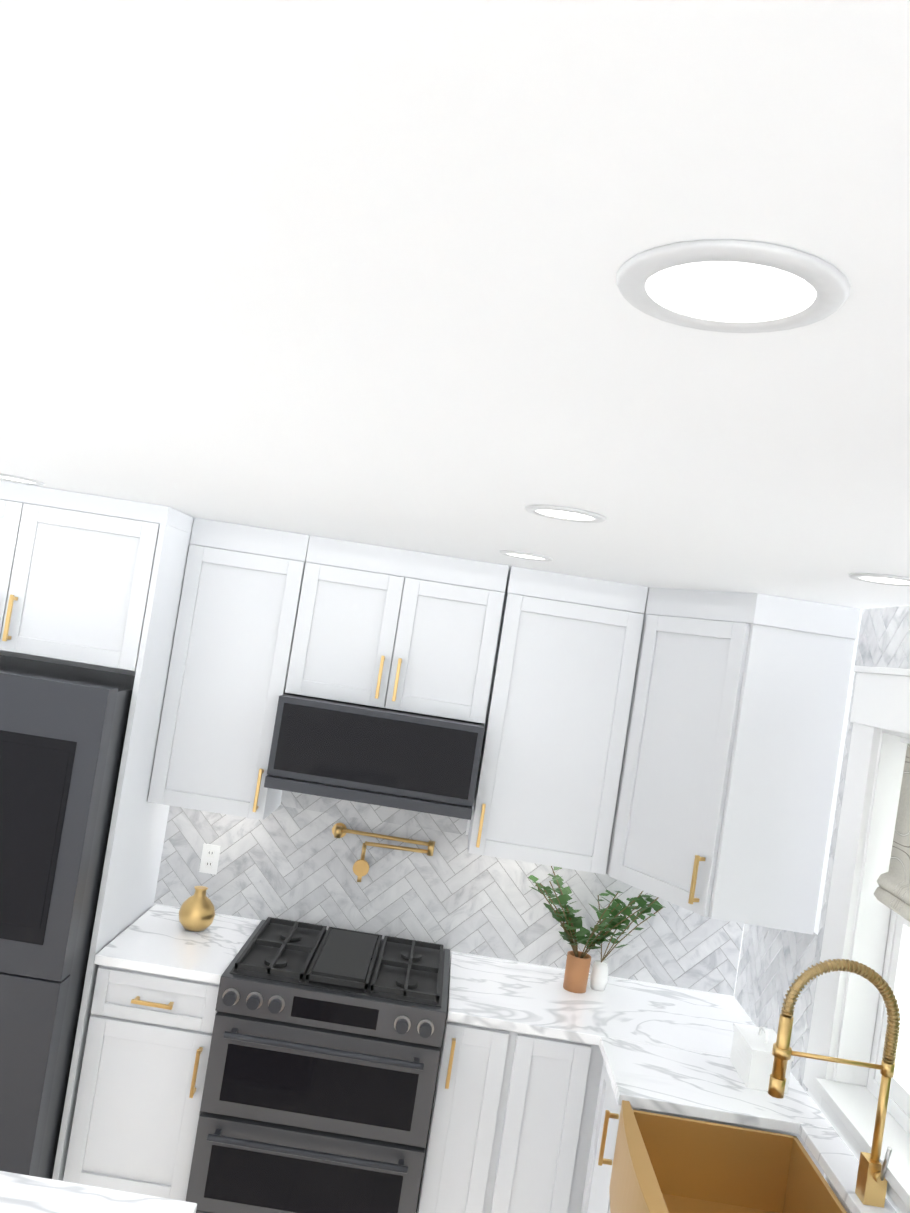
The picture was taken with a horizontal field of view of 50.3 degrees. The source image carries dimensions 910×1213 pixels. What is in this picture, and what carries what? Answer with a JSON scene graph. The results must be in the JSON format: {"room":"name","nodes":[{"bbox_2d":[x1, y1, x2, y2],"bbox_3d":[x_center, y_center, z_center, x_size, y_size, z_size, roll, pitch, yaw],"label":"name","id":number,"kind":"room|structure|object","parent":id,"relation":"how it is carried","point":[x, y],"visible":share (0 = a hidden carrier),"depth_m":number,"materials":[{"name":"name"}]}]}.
{"room":"kitchen","nodes":[
{"label":"kitchen","id":0,"kind":"room"},
{"bbox_2d":[0,593,743,996],"bbox_3d":[-0.388,1.006,3.992,4.057,2.450,0.150,9,-2,1],"label":"wall","id":1,"kind":"structure","parent":0,"point":[70,663],"depth_m":3.95,"materials":[{"name":"white paint"}]},
{"bbox_2d":[147,518,309,819],"bbox_3d":[-0.846,0.235,3.762,0.440,1.078,0.366,9,-2,1],"label":"upper cabinet","id":2,"kind":"object","parent":1,"relation":"attached to","point":[233,640],"visible":0.98,"depth_m":3.63,"materials":[{"name":"white wood"}]},
{"bbox_2d":[285,535,508,723],"bbox_3d":[-0.216,0.090,3.760,0.756,0.598,0.366,9,-2,1],"label":"upper cabinet","id":3,"kind":"object","parent":1,"relation":"attached to","point":[396,629],"visible":1,"depth_m":3.62,"materials":[{"name":"white wood"}]},
{"bbox_2d":[264,693,484,819],"bbox_3d":[-0.288,0.552,3.704,0.754,0.332,0.435,9,-2,1],"label":"over-the-range microwave","id":4,"kind":"object","parent":3,"relation":"attached to","point":[379,756],"visible":1,"depth_m":3.50,"materials":[{"name":"black metal"}]},
{"bbox_2d":[154,790,743,995],"bbox_3d":[-0.005,1.074,3.907,2.357,0.613,0.007,9,-2,1],"label":"wall tiles","id":5,"kind":"structure","parent":1,"relation":"attached to","point":[291,857],"depth_m":3.90,"materials":[{"name":"stone"}]},
{"bbox_2d":[199,843,220,874],"bbox_3d":[-0.989,1.020,3.913,0.070,0.115,0.008,9,-2,1],"label":"electrical outlet","id":6,"kind":"object","parent":5,"relation":"attached to","point":[210,858],"visible":1,"depth_m":3.91,"materials":[{"name":"white plastic"}]},
{"bbox_2d":[332,823,434,881],"bbox_3d":[-0.299,0.997,3.861,0.418,0.200,0.097,9,-2,1],"label":"pot filler","id":7,"kind":"object","parent":5,"relation":"attached to","point":[361,865],"visible":1,"depth_m":3.84,"materials":[{"name":"gold metal"}]},
{"bbox_2d":[468,566,647,873],"bbox_3d":[0.386,0.425,3.741,0.517,1.078,0.366,9,-2,1],"label":"upper cabinet","id":8,"kind":"object","parent":1,"relation":"attached to","point":[557,718],"visible":1,"depth_m":3.60,"materials":[{"name":"white wood"}]},
{"bbox_2d":[0,0,909,608],"bbox_3d":[-0.232,-0.363,0.861,4.057,0.100,6.500,9,-2,1],"label":"ceiling","id":9,"kind":"structure","parent":0,"point":[344,270],"depth_m":0.83,"materials":[{"name":"white paint"}]},
{"bbox_2d":[0,473,43,484],"bbox_3d":[-1.448,-0.420,3.196,0.176,0.006,0.176,9,-2,1],"label":"recessed light","id":10,"kind":"object","parent":9,"relation":"in","point":[18,479],"visible":1,"depth_m":3.19,"materials":[{"name":"white plastic"}]},
{"bbox_2d":[499,550,552,560],"bbox_3d":[0.229,-0.163,3.132,0.176,0.006,0.176,9,-2,1],"label":"recessed light","id":11,"kind":"object","parent":9,"relation":"in","point":[525,555],"visible":1,"depth_m":3.11,"materials":[{"name":"grey plastic"}]},
{"bbox_2d":[525,505,605,522],"bbox_3d":[0.235,-0.197,2.069,0.176,0.006,0.176,9,-2,1],"label":"recessed light","id":12,"kind":"object","parent":9,"relation":"in","point":[565,513],"visible":1,"depth_m":2.06,"materials":[{"name":"grey plastic"}]},
{"bbox_2d":[616,240,850,332],"bbox_3d":[0.212,-0.243,0.751,0.176,0.006,0.176,9,-2,1],"label":"recessed light","id":13,"kind":"object","parent":9,"relation":"in","point":[733,286],"visible":1,"depth_m":0.73,"materials":[{"name":"grey plastic"}]},
{"bbox_2d":[849,573,909,586],"bbox_3d":[1.040,-0.063,2.333,0.176,0.006,0.176,9,-2,1],"label":"recessed light","id":14,"kind":"object","parent":9,"relation":"in","point":[886,579],"visible":1,"depth_m":2.33,"materials":[{"name":"grey plastic"}]},
{"bbox_2d":[798,606,901,1212],"bbox_3d":[1.219,1.150,0.791,0.172,2.450,6.200,9,-2,1],"label":"wall","id":15,"kind":"structure","parent":0,"point":[828,842],"depth_m":3.19,"materials":[{"name":"white paint"}]},
{"bbox_2d":[606,587,860,934],"bbox_3d":[0.951,0.506,3.546,0.624,1.078,0.732,9,-2,1],"label":"upper cabinet","id":16,"kind":"object","parent":15,"relation":"attached to","point":[729,761],"visible":0.98,"depth_m":3.20,"materials":[{"name":"white wood"}]},
{"bbox_2d":[734,606,909,1090],"bbox_3d":[1.215,0.734,2.102,0.007,1.541,3.591,9,-2,1],"label":"wall tiles","id":17,"kind":"structure","parent":15,"relation":"attached to","point":[773,963],"depth_m":3.19,"materials":[{"name":"stone"}]},
{"bbox_2d":[803,665,909,1212],"bbox_3d":[1.268,0.834,2.390,0.222,1.325,1.407,9,-2,1],"label":"window","id":18,"kind":"structure","parent":15,"relation":"in","point":[846,1099],"depth_m":2.90,"materials":[{"name":"white"}]},
{"bbox_2d":[874,738,909,921],"bbox_3d":[1.284,0.611,2.349,0.057,0.487,1.002,9,-2,1],"label":"window shade","id":19,"kind":"object","parent":18,"relation":"attached to","point":[892,891],"visible":1,"depth_m":2.79,"materials":[{"name":"fabric"}]},
{"bbox_3d":[-0.621,2.156,0.778,4.057,0.100,6.500,9,-2,1],"label":"floor","id":20,"kind":"structure","parent":0,"visible":0},
{"bbox_2d":[0,655,134,1178],"bbox_3d":[-1.696,1.109,3.489,0.905,1.815,0.780,9,-2,1],"label":"refrigerator","id":21,"kind":"object","parent":20,"relation":"on","point":[62,731],"visible":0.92,"depth_m":3.11,"materials":[{"name":"black metal"}]},
{"bbox_2d":[0,481,193,1180],"bbox_3d":[-1.709,0.790,3.606,1.088,2.448,0.661,9,-2,1],"label":"cabinet","id":22,"kind":"object","parent":20,"relation":"on","point":[91,579],"visible":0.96,"depth_m":3.35,"materials":[{"name":"white wood"}]},
{"bbox_2d":[63,965,218,1200],"bbox_3d":[-1.068,1.689,3.570,0.430,0.866,0.656,9,-2,1],"label":"base cabinet","id":23,"kind":"object","parent":20,"relation":"on","point":[137,1112],"visible":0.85,"depth_m":3.29,"materials":[{"name":"white wood"}]},
{"bbox_2d":[94,904,260,983],"bbox_3d":[-1.001,1.239,3.592,0.436,0.032,0.631,9,-2,1],"label":"countertop","id":24,"kind":"structure","parent":23,"relation":"on","point":[158,939],"depth_m":3.47,"materials":[{"name":"stone"}]},
{"bbox_2d":[179,886,214,931],"bbox_3d":[-0.979,1.149,3.689,0.136,0.157,0.136,9,-2,1],"label":"vase","id":25,"kind":"object","parent":24,"relation":"on","point":[197,911],"visible":1,"depth_m":3.65,"materials":[{"name":"gold metal"}]},
{"bbox_2d":[186,917,449,1212],"bbox_3d":[-0.468,1.736,3.510,0.762,0.952,0.706,9,-2,1],"label":"range","id":26,"kind":"object","parent":20,"relation":"on","point":[321,1072],"visible":1,"depth_m":3.21,"materials":[{"name":"black metal"}]},
{"bbox_2d":[416,961,602,1212],"bbox_3d":[0.180,1.881,3.548,0.551,0.866,0.656,9,-2,1],"label":"base cabinet","id":27,"kind":"object","parent":20,"relation":"on","point":[511,1123],"visible":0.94,"depth_m":3.27,"materials":[{"name":"white wood"}]},
{"bbox_2d":[581,1059,824,1212],"bbox_3d":[0.714,1.948,3.052,0.651,0.866,0.431,9,-2,1],"label":"base cabinet","id":28,"kind":"object","parent":20,"relation":"on","point":[596,1196],"visible":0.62,"depth_m":3.03,"materials":[{"name":"white wood"}]},
{"bbox_3d":[0.677,1.840,-0.069,0.651,0.866,1.216,9,-2,1],"label":"base cabinet","id":29,"kind":"object","parent":20,"relation":"on","visible":0},
{"bbox_2d":[447,952,733,1051],"bbox_3d":[0.482,1.467,3.564,1.020,0.032,0.634,9,-2,1],"label":"countertop","id":30,"kind":"structure","parent":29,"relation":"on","point":[483,991],"depth_m":3.50,"materials":[{"name":"stone"}]},
{"bbox_2d":[528,866,665,992],"bbox_3d":[0.528,1.228,3.679,0.543,0.460,0.338,9,-2,1],"label":"potted plants","id":31,"kind":"object","parent":30,"relation":"on","point":[577,967],"visible":0.98,"depth_m":3.69,"materials":[{"name":"green plant"}]},
{"bbox_2d":[591,994,896,1212],"bbox_3d":[0.774,1.448,1.607,0.638,0.032,4.541,9,-2,1],"label":"countertop","id":32,"kind":"structure","parent":29,"relation":"on","point":[666,1049],"depth_m":2.93,"materials":[{"name":"stone"}]},
{"bbox_2d":[609,1100,846,1212],"bbox_3d":[0.703,1.588,2.418,0.545,0.253,0.804,9,-2,1],"label":"sink","id":33,"kind":"object","parent":32,"relation":"in","point":[662,1163],"visible":1,"depth_m":2.80,"materials":[{"name":"brown metal"}]},
{"bbox_2d":[730,1023,793,1093],"bbox_3d":[0.984,1.432,3.116,0.133,0.160,0.208,9,-2,1],"label":"canister","id":34,"kind":"object","parent":32,"relation":"on","point":[751,1058],"visible":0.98,"depth_m":3.06,"materials":[{"name":"white ceramic"}]},
{"bbox_2d":[768,959,899,1207],"bbox_3d":[0.960,1.189,2.435,0.318,0.588,0.106,9,-2,1],"label":"faucet","id":35,"kind":"object","parent":32,"relation":"on","point":[871,1185],"visible":0.98,"depth_m":2.45,"materials":[{"name":"gold metal"}]},
{"bbox_3d":[-0.949,1.602,0.415,0.691,0.870,3.169,9,-2,1],"label":"base cabinet","id":36,"kind":"object","parent":20,"relation":"on","visible":0},
{"bbox_2d":[0,1171,196,1212],"bbox_3d":[-0.902,1.151,0.421,0.696,0.033,3.211,9,-2,1],"label":"countertop","id":37,"kind":"structure","parent":36,"relation":"on","point":[20,1193],"depth_m":1.98,"materials":[{"name":"stone"}]},
{"label":"outside","id":38,"kind":"structure","parent":0,"visible":0},
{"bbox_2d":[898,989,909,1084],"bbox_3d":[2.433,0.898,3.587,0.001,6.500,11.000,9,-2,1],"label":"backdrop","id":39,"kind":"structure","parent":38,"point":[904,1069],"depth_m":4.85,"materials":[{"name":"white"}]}
]}

